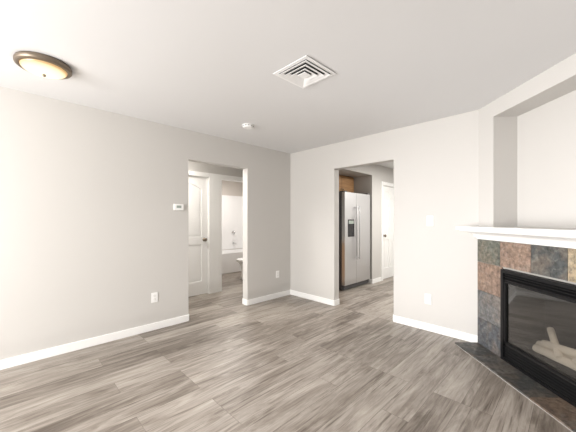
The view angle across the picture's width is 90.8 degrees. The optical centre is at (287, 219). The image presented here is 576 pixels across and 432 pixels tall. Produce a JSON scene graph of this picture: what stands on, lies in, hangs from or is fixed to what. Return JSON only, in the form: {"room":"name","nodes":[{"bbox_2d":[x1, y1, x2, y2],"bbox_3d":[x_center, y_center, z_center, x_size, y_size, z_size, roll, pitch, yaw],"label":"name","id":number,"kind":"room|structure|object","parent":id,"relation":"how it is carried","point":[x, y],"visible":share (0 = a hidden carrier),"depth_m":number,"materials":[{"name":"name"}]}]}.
{"room":"living room","nodes":[
{"label":"living room","id":0,"kind":"room"},
{"bbox_2d":[0,86,289,359],"bbox_3d":[-2.165,0.070,2.837,6.320,2.440,0.120,0,0,-45],"label":"wall","id":1,"kind":"structure","parent":0,"point":[93,233],"depth_m":2.98,"materials":[{"name":"grey paint"}]},
{"bbox_2d":[0,290,289,369],"bbox_3d":[-2.208,1.248,2.785,6.187,0.085,0.133,0,0,-45],"label":"baseboard","id":2,"kind":"structure","parent":1,"relation":"attached to","point":[42,354],"depth_m":2.95,"materials":[{"name":"white wood"}]},
{"bbox_2d":[151,292,157,302],"bbox_3d":[-1.567,0.910,3.335,0.072,0.116,0.008,0,0,-45],"label":"electrical outlet","id":3,"kind":"object","parent":1,"relation":"attached to","point":[154,296],"visible":1,"depth_m":3.33,"materials":[{"name":"white plastic"}]},
{"bbox_2d":[174,204,183,209],"bbox_3d":[-1.359,-0.160,3.529,0.116,0.076,0.025,0,0,-45],"label":"thermostat","id":4,"kind":"object","parent":1,"relation":"attached to","point":[178,206],"visible":0.94,"depth_m":3.52,"materials":[{"name":"white plastic"}]},
{"bbox_2d":[188,161,242,176],"bbox_3d":[-1.447,0.070,4.992,5.170,2.440,0.120,0,0,-45],"label":"wall","id":5,"kind":"structure","parent":0,"point":[209,168],"depth_m":5.05,"materials":[{"name":"grey paint"}]},
{"bbox_2d":[188,176,206,296],"bbox_3d":[-1.666,0.271,4.709,0.746,2.022,0.111,0,0,-45],"label":"hall door","id":6,"kind":"structure","parent":5,"relation":"in","point":[197,235],"depth_m":4.86,"materials":[{"name":"white wood"}]},
{"bbox_2d":[188,170,212,293],"bbox_3d":[-1.699,0.235,4.742,0.910,2.110,0.152,0,0,-45],"label":"door frame","id":7,"kind":"structure","parent":5,"relation":"attached to","point":[209,176],"depth_m":4.97,"materials":[{"name":"white wood"}]},
{"bbox_2d":[213,174,217,292],"bbox_3d":[-1.290,0.235,5.050,0.103,2.110,0.015,0,0,-45],"label":"trim","id":8,"kind":"structure","parent":5,"relation":"attached to","point":[215,233],"depth_m":5.04,"materials":[{"name":"white wood"}]},
{"bbox_2d":[218,174,242,291],"bbox_3d":[-0.997,0.235,5.436,0.856,2.110,0.152,0,0,-45],"label":"door frame","id":9,"kind":"structure","parent":5,"relation":"attached to","point":[229,178],"depth_m":5.11,"materials":[{"name":"white wood"}]},
{"bbox_2d":[222,180,242,249],"bbox_3d":[-1.967,0.070,7.386,2.550,2.440,0.120,0,0,-45],"label":"wall","id":10,"kind":"structure","parent":0,"point":[231,188],"depth_m":7.74,"materials":[{"name":"grey paint"}]},
{"bbox_2d":[222,195,242,249],"bbox_3d":[-1.391,0.064,7.378,1.500,1.448,0.700,0,0,-45],"label":"shower surround","id":11,"kind":"object","parent":10,"relation":"attached to","point":[232,213],"depth_m":7.73,"materials":[{"name":"white"}]},
{"bbox_2d":[0,271,570,431],"bbox_3d":[-0.420,1.340,3.403,10.000,0.100,8.324,0,0,-45],"label":"floor","id":12,"kind":"structure","parent":0,"point":[356,359],"depth_m":2.30,"materials":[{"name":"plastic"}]},
{"bbox_2d":[222,249,242,273],"bbox_3d":[-1.391,1.046,7.375,1.496,0.488,0.696,0,0,-45],"label":"bathtub","id":13,"kind":"object","parent":12,"relation":"on","point":[230,264],"visible":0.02,"depth_m":6.93,"materials":[{"name":"white ceramic"}]},
{"bbox_2d":[236,258,242,279],"bbox_3d":[-0.853,0.902,6.156,0.460,0.775,0.693,0,0,-45],"label":"toilet","id":14,"kind":"object","parent":12,"relation":"on","point":[240,260],"visible":0.21,"depth_m":6.14,"materials":[{"name":"white ceramic"}]},
{"bbox_2d":[339,190,369,289],"bbox_3d":[1.117,0.370,5.665,0.905,1.810,0.761,0,0,-45],"label":"fridge","id":15,"kind":"object","parent":12,"relation":"on","point":[354,239],"visible":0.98,"depth_m":5.32,"materials":[{"name":"grey metal"}]},
{"bbox_2d":[455,226,575,431],"bbox_3d":[2.036,0.677,2.120,0.610,1.225,1.670,0,0,0],"label":"fireplace","id":16,"kind":"object","parent":12,"relation":"on","point":[525,345],"visible":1,"depth_m":2.33,"materials":[{"name":"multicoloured tile"}]},
{"bbox_2d":[0,0,575,168],"bbox_3d":[-0.420,-1.200,3.403,10.000,0.100,8.324,0,0,-45],"label":"ceiling","id":17,"kind":"structure","parent":0,"point":[209,67],"depth_m":2.01,"materials":[{"name":"white paint"}]},
{"bbox_2d":[13,51,71,78],"bbox_3d":[-1.792,-1.100,2.088,0.330,0.098,0.330,0,0,-45],"label":"ceiling light","id":18,"kind":"object","parent":17,"relation":"attached to","point":[42,65],"visible":1,"depth_m":2.02,"materials":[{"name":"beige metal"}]},
{"bbox_2d":[242,123,253,128],"bbox_3d":[-0.485,-1.130,3.440,0.140,0.039,0.140,0,0,-45],"label":"smoke detector","id":19,"kind":"object","parent":17,"relation":"attached to","point":[247,126],"visible":1,"depth_m":3.39,"materials":[{"name":"white plastic"}]},
{"bbox_2d":[273,55,335,87],"bbox_3d":[0.129,-1.138,2.220,0.350,0.022,0.350,0,0,-45],"label":"ceiling vent","id":20,"kind":"object","parent":17,"relation":"in","point":[305,71],"visible":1,"depth_m":2.20,"materials":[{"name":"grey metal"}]},
{"bbox_2d":[339,164,393,278],"bbox_3d":[2.901,0.070,4.621,3.400,2.440,5.034,0,0,-45],"label":"wall","id":21,"kind":"structure","parent":0,"point":[368,178],"depth_m":5.85,"materials":[{"name":"grey paint"}]},
{"bbox_2d":[339,175,353,192],"bbox_3d":[0.961,-0.738,5.831,0.927,0.334,0.335,0,0,-45],"label":"upper cabinet","id":22,"kind":"object","parent":21,"relation":"attached to","point":[346,183],"visible":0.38,"depth_m":5.87,"materials":[{"name":"brown wood"}]},
{"bbox_2d":[370,277,380,283],"bbox_3d":[1.824,1.248,5.882,0.383,0.085,0.042,0,0,-45],"label":"baseboard","id":23,"kind":"structure","parent":21,"relation":"attached to","point":[372,281],"depth_m":5.82,"materials":[{"name":"white wood"}]},
{"bbox_2d":[381,181,393,280],"bbox_3d":[2.251,0.235,6.377,0.910,2.110,0.152,0,0,-45],"label":"door frame","id":24,"kind":"structure","parent":21,"relation":"attached to","point":[387,184],"depth_m":6.03,"materials":[{"name":"white wood"}]},
{"bbox_2d":[383,186,393,278],"bbox_3d":[2.284,0.271,6.343,0.746,2.022,0.111,0,0,-45],"label":"kitchen door","id":25,"kind":"structure","parent":21,"relation":"in","point":[388,232],"depth_m":6.32,"materials":[{"name":"white wood"}]},
{"bbox_2d":[290,110,478,335],"bbox_3d":[1.057,0.070,3.984,0.120,2.440,2.771,0,0,-45],"label":"wall","id":26,"kind":"structure","parent":0,"point":[436,169],"depth_m":3.42,"materials":[{"name":"grey paint"}]},
{"bbox_2d":[290,290,477,341],"bbox_3d":[1.052,1.248,3.979,0.133,0.085,2.771,0,0,-45],"label":"baseboard","id":27,"kind":"structure","parent":26,"relation":"attached to","point":[468,337],"depth_m":3.38,"materials":[{"name":"white wood"}]},
{"bbox_2d":[425,293,430,303],"bbox_3d":[1.632,0.920,3.309,0.008,0.116,0.072,0,0,-45],"label":"electrical outlet","id":28,"kind":"object","parent":26,"relation":"attached to","point":[427,298],"visible":1,"depth_m":3.31,"materials":[{"name":"white plastic"}]},
{"bbox_2d":[427,216,432,225],"bbox_3d":[1.645,0.010,3.293,0.012,0.116,0.072,0,0,-45],"label":"light switch","id":29,"kind":"object","parent":26,"relation":"attached to","point":[429,220],"visible":1,"depth_m":3.29,"materials":[{"name":"white plastic"}]},
{"bbox_2d":[479,53,575,228],"bbox_3d":[2.188,0.070,1.644,0.420,2.440,2.620,0,0,0],"label":"wall","id":30,"kind":"structure","parent":0,"point":[527,154],"depth_m":2.53,"materials":[{"name":"grey paint"}]}
]}

